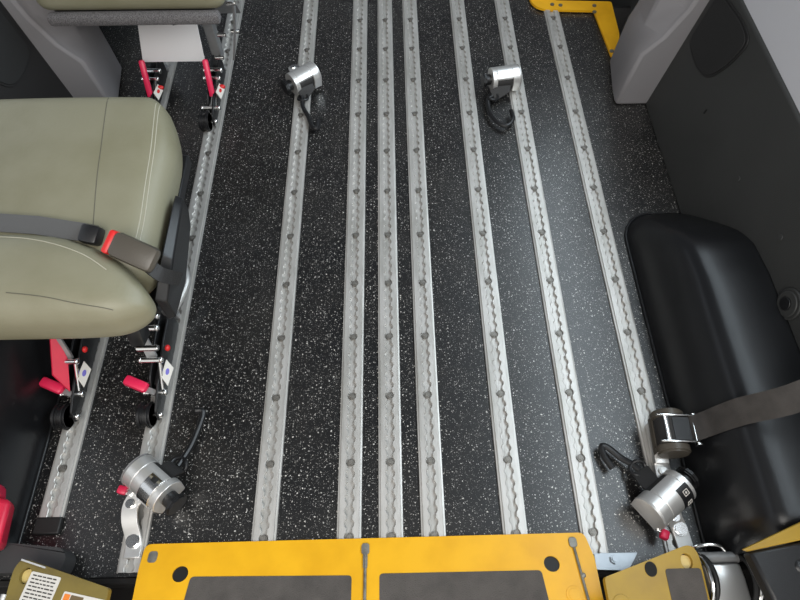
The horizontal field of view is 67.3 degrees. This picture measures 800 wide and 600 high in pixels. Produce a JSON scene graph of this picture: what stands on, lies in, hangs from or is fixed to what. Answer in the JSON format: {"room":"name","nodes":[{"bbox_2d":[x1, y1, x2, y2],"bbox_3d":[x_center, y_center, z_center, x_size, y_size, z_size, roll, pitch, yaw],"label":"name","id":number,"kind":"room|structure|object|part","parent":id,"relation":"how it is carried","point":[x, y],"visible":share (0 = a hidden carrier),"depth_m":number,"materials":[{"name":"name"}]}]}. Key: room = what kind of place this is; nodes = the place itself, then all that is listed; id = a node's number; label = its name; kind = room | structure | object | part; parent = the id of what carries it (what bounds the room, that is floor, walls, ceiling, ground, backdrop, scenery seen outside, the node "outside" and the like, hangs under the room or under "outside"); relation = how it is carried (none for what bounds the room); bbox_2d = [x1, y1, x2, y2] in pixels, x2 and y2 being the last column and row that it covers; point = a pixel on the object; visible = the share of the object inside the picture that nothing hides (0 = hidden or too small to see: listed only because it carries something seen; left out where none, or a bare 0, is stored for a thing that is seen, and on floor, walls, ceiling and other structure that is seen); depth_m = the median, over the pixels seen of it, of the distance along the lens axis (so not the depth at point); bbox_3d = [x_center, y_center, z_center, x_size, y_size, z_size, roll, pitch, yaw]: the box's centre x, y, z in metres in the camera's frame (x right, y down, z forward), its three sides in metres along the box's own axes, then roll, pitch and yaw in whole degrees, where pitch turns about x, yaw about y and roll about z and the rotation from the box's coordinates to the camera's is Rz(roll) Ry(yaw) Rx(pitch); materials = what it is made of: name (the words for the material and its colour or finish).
{"room":"vehicle interior","nodes":[
{"label":"vehicle interior","id":0,"kind":"room"},
{"bbox_2d":[0,1,72,98],"bbox_3d":[-1.001,-0.114,1.342,0.084,0.420,1.584,-1,60,-1],"label":"wall","id":1,"kind":"structure","parent":0,"point":[24,73],"depth_m":1.59,"materials":[{"name":"black plastic"}]},
{"bbox_2d":[0,10,28,84],"bbox_3d":[-1.006,-0.626,1.511,0.024,0.163,0.203,-1,60,-1],"label":"air vent","id":2,"kind":"object","parent":1,"relation":"in","point":[14,48],"depth_m":1.55,"materials":[{"name":"black plastic"}]},
{"bbox_2d":[0,543,75,575],"bbox_3d":[-0.794,0.508,1.197,0.280,0.045,0.072,-1,60,-1],"label":"sill cover","id":3,"kind":"structure","parent":1,"relation":"attached to","point":[57,558],"depth_m":1.18,"materials":[{"name":"grey plastic"}]},
{"bbox_2d":[0,485,13,550],"bbox_3d":[-0.790,0.418,1.171,0.082,0.089,0.123,-1,60,-1],"label":"grip","id":4,"kind":"object","parent":3,"relation":"on","point":[6,507],"visible":1,"depth_m":1.16,"materials":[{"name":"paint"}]},
{"bbox_2d":[0,0,121,97],"bbox_3d":[-0.993,-0.875,1.564,0.228,0.800,0.222,-1,60,-1],"label":"trim","id":5,"kind":"structure","parent":1,"relation":"attached to","point":[82,58],"depth_m":1.71,"materials":[{"name":"grey plastic"}]},
{"bbox_2d":[0,0,744,579],"bbox_3d":[-0.147,-0.513,1.834,1.960,0.030,2.465,-1,60,-1],"label":"floor","id":6,"kind":"structure","parent":0,"point":[223,369],"depth_m":1.52,"materials":[{"name":"rubber"}]},
{"bbox_2d":[0,339,71,575],"bbox_3d":[-0.882,0.117,1.330,0.201,0.213,0.884,-1,60,-1],"label":"wheel arch","id":7,"kind":"object","parent":6,"relation":"on","point":[26,407],"visible":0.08,"depth_m":1.27,"materials":[{"name":"black plastic"}]},
{"bbox_2d":[32,62,176,534],"bbox_3d":[-0.749,-0.527,1.818,0.054,0.012,2.333,-1,60,-1],"label":"floor track","id":8,"kind":"object","parent":6,"relation":"on","point":[50,519],"visible":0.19,"depth_m":1.31,"materials":[{"name":"metal"}]},
{"bbox_2d":[0,97,191,429],"bbox_3d":[-0.657,-0.089,1.296,0.485,0.470,0.619,-1,60,-1],"label":"seat","id":9,"kind":"object","parent":8,"relation":"on","point":[95,227],"visible":1,"depth_m":1.14,"materials":[{"name":"green leather"}]},
{"bbox_3d":[-0.770,0.190,1.332,0.056,0.022,0.024,18,62,10],"label":"lever","id":10,"kind":"part","parent":9,"relation":"part of","materials":[{"name":"red plastic"}]},
{"bbox_3d":[-0.743,0.135,1.308,0.032,0.100,0.100,-1,60,-1],"label":"red plate","id":11,"kind":"part","parent":9,"relation":"part of","materials":[{"name":"paint"}]},
{"bbox_3d":[-0.738,0.206,1.334,0.026,0.010,0.012,18,62,10],"label":"lever arm","id":12,"kind":"part","parent":9,"relation":"part of","materials":[{"name":"grey paint"}]},
{"bbox_3d":[-0.664,-0.024,1.073,0.464,0.138,0.185,-1,60,-1],"label":"backrest","id":13,"kind":"part","parent":9,"relation":"part of","materials":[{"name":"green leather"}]},
{"bbox_3d":[-0.707,0.111,1.348,0.012,0.015,0.015,-1,60,-1],"label":"red knob","id":14,"kind":"part","parent":9,"relation":"part of","materials":[{"name":"red plastic"}]},
{"bbox_2d":[0,97,182,292],"bbox_3d":[-0.678,-0.222,1.215,0.440,0.143,0.470,-1,60,-1],"label":"seat cushion","id":15,"kind":"object","parent":9,"relation":"on","point":[108,163],"depth_m":1.16,"materials":[{"name":"green leather"}]},
{"bbox_3d":[-0.585,0.187,1.334,0.056,0.022,0.024,18,62,10],"label":"lever","id":16,"kind":"part","parent":9,"relation":"part of","materials":[{"name":"red plastic"}]},
{"bbox_3d":[-0.523,0.100,1.246,0.045,0.013,0.013,-1,60,-1],"label":"recliner rod","id":17,"kind":"part","parent":9,"relation":"part of","materials":[{"name":"silver metal"}]},
{"bbox_3d":[-0.553,0.203,1.336,0.026,0.010,0.012,18,62,10],"label":"lever arm","id":18,"kind":"part","parent":9,"relation":"part of","materials":[{"name":"grey paint"}]},
{"bbox_3d":[-0.655,-0.147,1.274,0.360,0.030,0.400,-1,60,-1],"label":"seat frame","id":19,"kind":"part","parent":9,"relation":"part of","materials":[{"name":"black paint"}]},
{"bbox_3d":[-0.438,-0.089,1.188,0.033,0.136,0.216,3,60,2],"label":"trim","id":20,"kind":"part","parent":9,"relation":"part of","materials":[{"name":"black plastic"}]},
{"bbox_2d":[36,0,240,131],"bbox_3d":[-0.678,-0.830,1.734,0.480,0.456,0.521,-1,60,-1],"label":"seat","id":21,"kind":"object","parent":8,"relation":"on","point":[168,30],"visible":0.83,"depth_m":1.72,"materials":[{"name":"green plastic"}]},
{"bbox_2d":[36,0,224,10],"bbox_3d":[-0.681,-0.945,1.595,0.475,0.100,0.460,-1,60,-1],"label":"seat cushion","id":22,"kind":"object","parent":21,"relation":"on","point":[56,5],"depth_m":1.50,"materials":[{"name":"green leather"}]},
{"bbox_3d":[-0.684,-0.907,1.638,0.400,0.025,0.400,-1,60,-1],"label":"seat frame","id":23,"kind":"part","parent":21,"relation":"part of","materials":[{"name":"black paint"}]},
{"bbox_3d":[-0.750,-0.652,1.775,0.017,0.096,0.065,-7,60,-4],"label":"lever","id":24,"kind":"part","parent":21,"relation":"part of","materials":[{"name":"red plastic"}]},
{"bbox_3d":[-0.670,-0.781,1.712,0.194,0.210,0.042,-1,60,-1],"label":"white panel","id":25,"kind":"part","parent":21,"relation":"part of","materials":[{"name":"plastic"}]},
{"bbox_3d":[-0.565,-0.655,1.777,0.017,0.096,0.065,-7,60,-4],"label":"lever","id":26,"kind":"part","parent":21,"relation":"part of","materials":[{"name":"red plastic"}]},
{"bbox_3d":[-0.522,-0.853,1.736,0.100,0.088,0.053,-1,60,-1],"label":"bracket plate","id":27,"kind":"part","parent":21,"relation":"part of","materials":[{"name":"grey paint"}]},
{"bbox_2d":[116,0,244,572],"bbox_3d":[-0.564,-0.498,1.802,0.051,0.010,2.408,-1,60,-1],"label":"floor track","id":28,"kind":"object","parent":6,"relation":"on","point":[154,439],"visible":0.61,"depth_m":1.59,"materials":[{"name":"metal"}]},
{"bbox_2d":[117,407,205,558],"bbox_3d":[-0.490,0.365,1.241,0.145,0.106,0.317,33,65,18],"label":"tie-down retractor","id":29,"kind":"object","parent":28,"relation":"on","point":[147,482],"visible":1,"depth_m":1.21,"materials":[{"name":"silver metal"}]},
{"bbox_3d":[-0.559,0.391,1.240,0.019,0.009,0.024,15,61,8],"label":"release arm","id":30,"kind":"part","parent":29,"relation":"part of","materials":[{"name":"silver metal"}]},
{"bbox_3d":[-0.455,0.404,1.205,0.028,0.052,0.049,33,65,18],"label":"knob","id":31,"kind":"part","parent":29,"relation":"part of","materials":[{"name":"black plastic"}]},
{"bbox_2d":[251,0,318,540],"bbox_3d":[-0.302,-0.502,1.804,0.051,0.010,2.408,-1,60,-1],"label":"floor track","id":32,"kind":"object","parent":6,"relation":"on","point":[267,498],"visible":0.93,"depth_m":1.48,"materials":[{"name":"metal"}]},
{"bbox_2d":[281,61,321,129],"bbox_3d":[-0.285,-0.649,1.843,0.121,0.075,0.286,-29,64,-16],"label":"tie-down retractor","id":33,"kind":"object","parent":32,"relation":"on","point":[302,80],"visible":1,"depth_m":1.84,"materials":[{"name":"silver metal"}]},
{"bbox_3d":[-0.344,-0.656,1.844,0.026,0.048,0.046,-35,66,-18],"label":"knob","id":34,"kind":"part","parent":33,"relation":"part of","materials":[{"name":"black plastic"}]},
{"bbox_2d":[337,0,367,538],"bbox_3d":[-0.128,-0.505,1.806,0.051,0.010,2.408,-1,60,-1],"label":"floor track","id":35,"kind":"object","parent":6,"relation":"on","point":[349,511],"visible":1,"depth_m":1.50,"materials":[{"name":"metal"}]},
{"bbox_2d":[132,533,602,599],"bbox_3d":[-0.062,0.580,1.134,0.901,0.068,0.255,-1,60,-1],"label":"plate","id":36,"kind":"object","parent":6,"relation":"on","point":[546,566],"visible":1,"depth_m":1.18,"materials":[{"name":"yellow paint"}]},
{"bbox_3d":[-0.067,0.578,1.130,0.016,0.059,0.234,-1,60,-1],"label":"latch rod","id":37,"kind":"part","parent":36,"relation":"part of","materials":[{"name":"metal"}]},
{"bbox_3d":[0.356,0.568,1.136,0.016,0.059,0.235,-3,60,-2],"label":"latch rod","id":38,"kind":"part","parent":36,"relation":"part of","materials":[{"name":"metal"}]},
{"bbox_2d":[378,0,402,537],"bbox_3d":[-0.041,-0.507,1.807,0.051,0.010,2.408,-1,60,-1],"label":"floor track","id":39,"kind":"object","parent":6,"relation":"on","point":[389,402],"visible":0.99,"depth_m":1.50,"materials":[{"name":"metal"}]},
{"bbox_2d":[402,0,445,536],"bbox_3d":[0.046,-0.508,1.808,0.051,0.010,2.408,-1,60,-1],"label":"floor track","id":40,"kind":"object","parent":6,"relation":"on","point":[432,512],"visible":1,"depth_m":1.51,"materials":[{"name":"metal"}]},
{"bbox_2d":[449,0,527,534],"bbox_3d":[0.214,-0.511,1.809,0.051,0.010,2.408,-1,60,-1],"label":"floor track","id":41,"kind":"object","parent":6,"relation":"on","point":[512,509],"visible":0.99,"depth_m":1.51,"materials":[{"name":"metal"}]},
{"bbox_2d":[494,0,636,570],"bbox_3d":[0.400,-0.510,1.801,0.104,0.024,2.425,-1,60,-1],"label":"floor track","id":42,"kind":"object","parent":6,"relation":"on","point":[588,510],"depth_m":1.46,"materials":[{"name":"metal"}]},
{"bbox_2d":[481,64,521,127],"bbox_3d":[0.310,-0.650,1.842,0.126,0.072,0.273,4,60,2],"label":"tie-down retractor","id":43,"kind":"object","parent":42,"relation":"on","point":[500,79],"visible":1,"depth_m":1.84,"materials":[{"name":"silver metal"}]},
{"bbox_3d":[0.267,-0.680,1.858,0.026,0.048,0.046,-10,60,-6],"label":"knob","id":44,"kind":"part","parent":43,"relation":"part of","materials":[{"name":"black plastic"}]},
{"bbox_3d":[0.432,0.521,1.196,0.087,0.013,0.033,-1,60,-1],"label":"zinc bracket","id":45,"kind":"part","parent":42,"relation":"part of","materials":[{"name":"silver metal"}]},
{"bbox_2d":[529,0,618,56],"bbox_3d":[0.601,-1.045,2.114,0.221,0.012,0.566,-35,66,-18],"label":"plate","id":46,"kind":"object","parent":6,"relation":"on","point":[603,11],"visible":0.92,"depth_m":2.09,"materials":[{"name":"yellow paint"}]},
{"bbox_2d":[544,10,682,554],"bbox_3d":[0.546,-0.255,1.661,0.051,0.010,1.803,-1,60,-1],"label":"floor track","id":47,"kind":"object","parent":6,"relation":"on","point":[637,379],"visible":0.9,"depth_m":1.59,"materials":[{"name":"metal"}]},
{"bbox_2d":[598,443,699,547],"bbox_3d":[0.526,0.381,1.237,0.133,0.090,0.261,-33,65,-18],"label":"tie-down retractor","id":48,"kind":"object","parent":47,"relation":"on","point":[663,499],"visible":0.99,"depth_m":1.21,"materials":[{"name":"silver metal"}]},
{"bbox_3d":[0.529,0.461,1.210,0.024,0.009,0.019,29,64,16],"label":"release arm","id":49,"kind":"part","parent":48,"relation":"part of","materials":[{"name":"silver metal"}]},
{"bbox_3d":[0.585,0.370,1.235,0.028,0.052,0.049,-33,65,-18],"label":"knob","id":50,"kind":"part","parent":48,"relation":"part of","materials":[{"name":"black plastic"}]},
{"bbox_2d":[645,379,799,477],"bbox_3d":[0.708,0.194,1.071,0.344,0.557,0.133,2,60,1],"label":"belt retractor","id":51,"kind":"object","parent":47,"relation":"on","point":[669,431],"visible":0.96,"depth_m":1.23,"materials":[{"name":"brown grey fabric webbing"},{"name":"satin steel"},{"name":"chrome"}]},
{"bbox_3d":[0.579,0.268,1.251,0.084,0.017,0.068,2,60,1],"label":"frame","id":52,"kind":"part","parent":51,"relation":"part of","materials":[{"name":"silver metal"}]},
{"bbox_2d":[624,212,799,554],"bbox_3d":[0.709,0.090,1.346,0.201,0.213,0.884,-1,60,-1],"label":"wheel arch","id":53,"kind":"object","parent":6,"relation":"on","point":[718,332],"visible":0.96,"depth_m":1.26,"materials":[{"name":"black plastic"}]},
{"bbox_2d":[564,0,630,32],"bbox_3d":[0.755,-1.198,2.399,0.500,0.300,0.850,-1,60,-1],"label":"trim","id":54,"kind":"structure","parent":0,"point":[621,12],"depth_m":2.15,"materials":[{"name":"black plastic"}]},
{"bbox_2d":[581,0,638,37],"bbox_3d":[0.840,-1.249,2.186,0.100,0.740,1.080,-1,60,-1],"label":"trim","id":55,"kind":"structure","parent":0,"point":[632,3],"depth_m":2.19,"materials":[{"name":"grey plastic"}]},
{"bbox_2d":[646,0,799,349],"bbox_3d":[0.821,-0.090,1.327,0.084,0.420,1.455,-1,60,-1],"label":"wall","id":56,"kind":"structure","parent":0,"point":[725,120],"depth_m":1.45,"materials":[{"name":"grey plastic"}]},
{"bbox_2d":[0,564,764,599],"bbox_3d":[-0.073,0.772,1.128,2.100,0.100,0.470,-1,60,-1],"label":"trim","id":57,"kind":"structure","parent":56,"relation":"attached to","point":[121,588],"depth_m":1.23,"materials":[{"name":"metal"}]},
{"bbox_2d":[0,559,111,599],"bbox_3d":[-0.635,0.610,1.124,0.214,0.149,0.219,-1,60,-1],"label":"plate","id":58,"kind":"object","parent":57,"relation":"on","point":[42,582],"visible":1,"depth_m":1.09,"materials":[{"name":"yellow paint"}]},
{"bbox_2d":[22,574,56,599],"bbox_3d":[-0.656,0.539,1.083,0.049,0.001,0.074,9,60,5],"label":"print","id":59,"kind":"object","parent":58,"relation":"on","point":[36,586],"depth_m":1.09,"materials":[{"name":"grey paper"}]},
{"bbox_2d":[603,545,709,599],"bbox_3d":[0.468,0.592,1.136,0.184,0.146,0.217,-1,60,-1],"label":"plate","id":60,"kind":"object","parent":57,"relation":"on","point":[672,575],"visible":1,"depth_m":1.10,"materials":[{"name":"yellow paint"}]},
{"bbox_2d":[693,542,763,599],"bbox_3d":[0.607,0.595,1.154,0.114,0.192,0.226,-1,60,-1],"label":"hinge arm","id":61,"kind":"object","parent":57,"relation":"on","point":[724,577],"visible":0.6,"depth_m":1.11},
{"bbox_3d":[0.607,0.584,1.097,0.072,0.057,0.186,-1,60,-1],"label":"arm","id":62,"kind":"part","parent":61,"relation":"part of","materials":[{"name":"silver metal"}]},
{"bbox_2d":[742,522,799,599],"bbox_3d":[0.714,0.552,1.112,0.269,0.318,0.333,-1,60,-1],"label":"guard","id":63,"kind":"object","parent":57,"relation":"on","point":[776,570],"visible":1,"depth_m":1.00,"materials":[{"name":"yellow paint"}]},
{"bbox_2d":[610,0,708,103],"bbox_3d":[0.780,-0.905,1.581,0.228,0.800,0.222,-1,60,-1],"label":"trim","id":64,"kind":"structure","parent":56,"relation":"attached to","point":[652,35],"depth_m":1.73,"materials":[{"name":"grey plastic"}]},
{"bbox_2d":[691,0,745,74],"bbox_3d":[0.803,-0.657,1.529,0.024,0.163,0.203,-1,60,-1],"label":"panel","id":65,"kind":"object","parent":56,"relation":"in","point":[718,41],"depth_m":1.51,"materials":[{"name":"black plastic"}]},
{"bbox_2d":[744,0,799,112],"bbox_3d":[0.875,-0.868,1.230,0.090,0.530,2.700,-1,60,-1],"label":"trim","id":66,"kind":"structure","parent":56,"relation":"attached to","point":[777,22],"depth_m":1.31,"materials":[{"name":"grey plastic"}]},
{"bbox_2d":[777,287,799,319],"bbox_3d":[0.805,0.008,1.247,0.020,0.068,0.068,-1,60,-1],"label":"anchor cover","id":67,"kind":"object","parent":56,"relation":"attached to","point":[788,300],"visible":1,"depth_m":1.24,"materials":[{"name":"grey plastic"}]}
]}

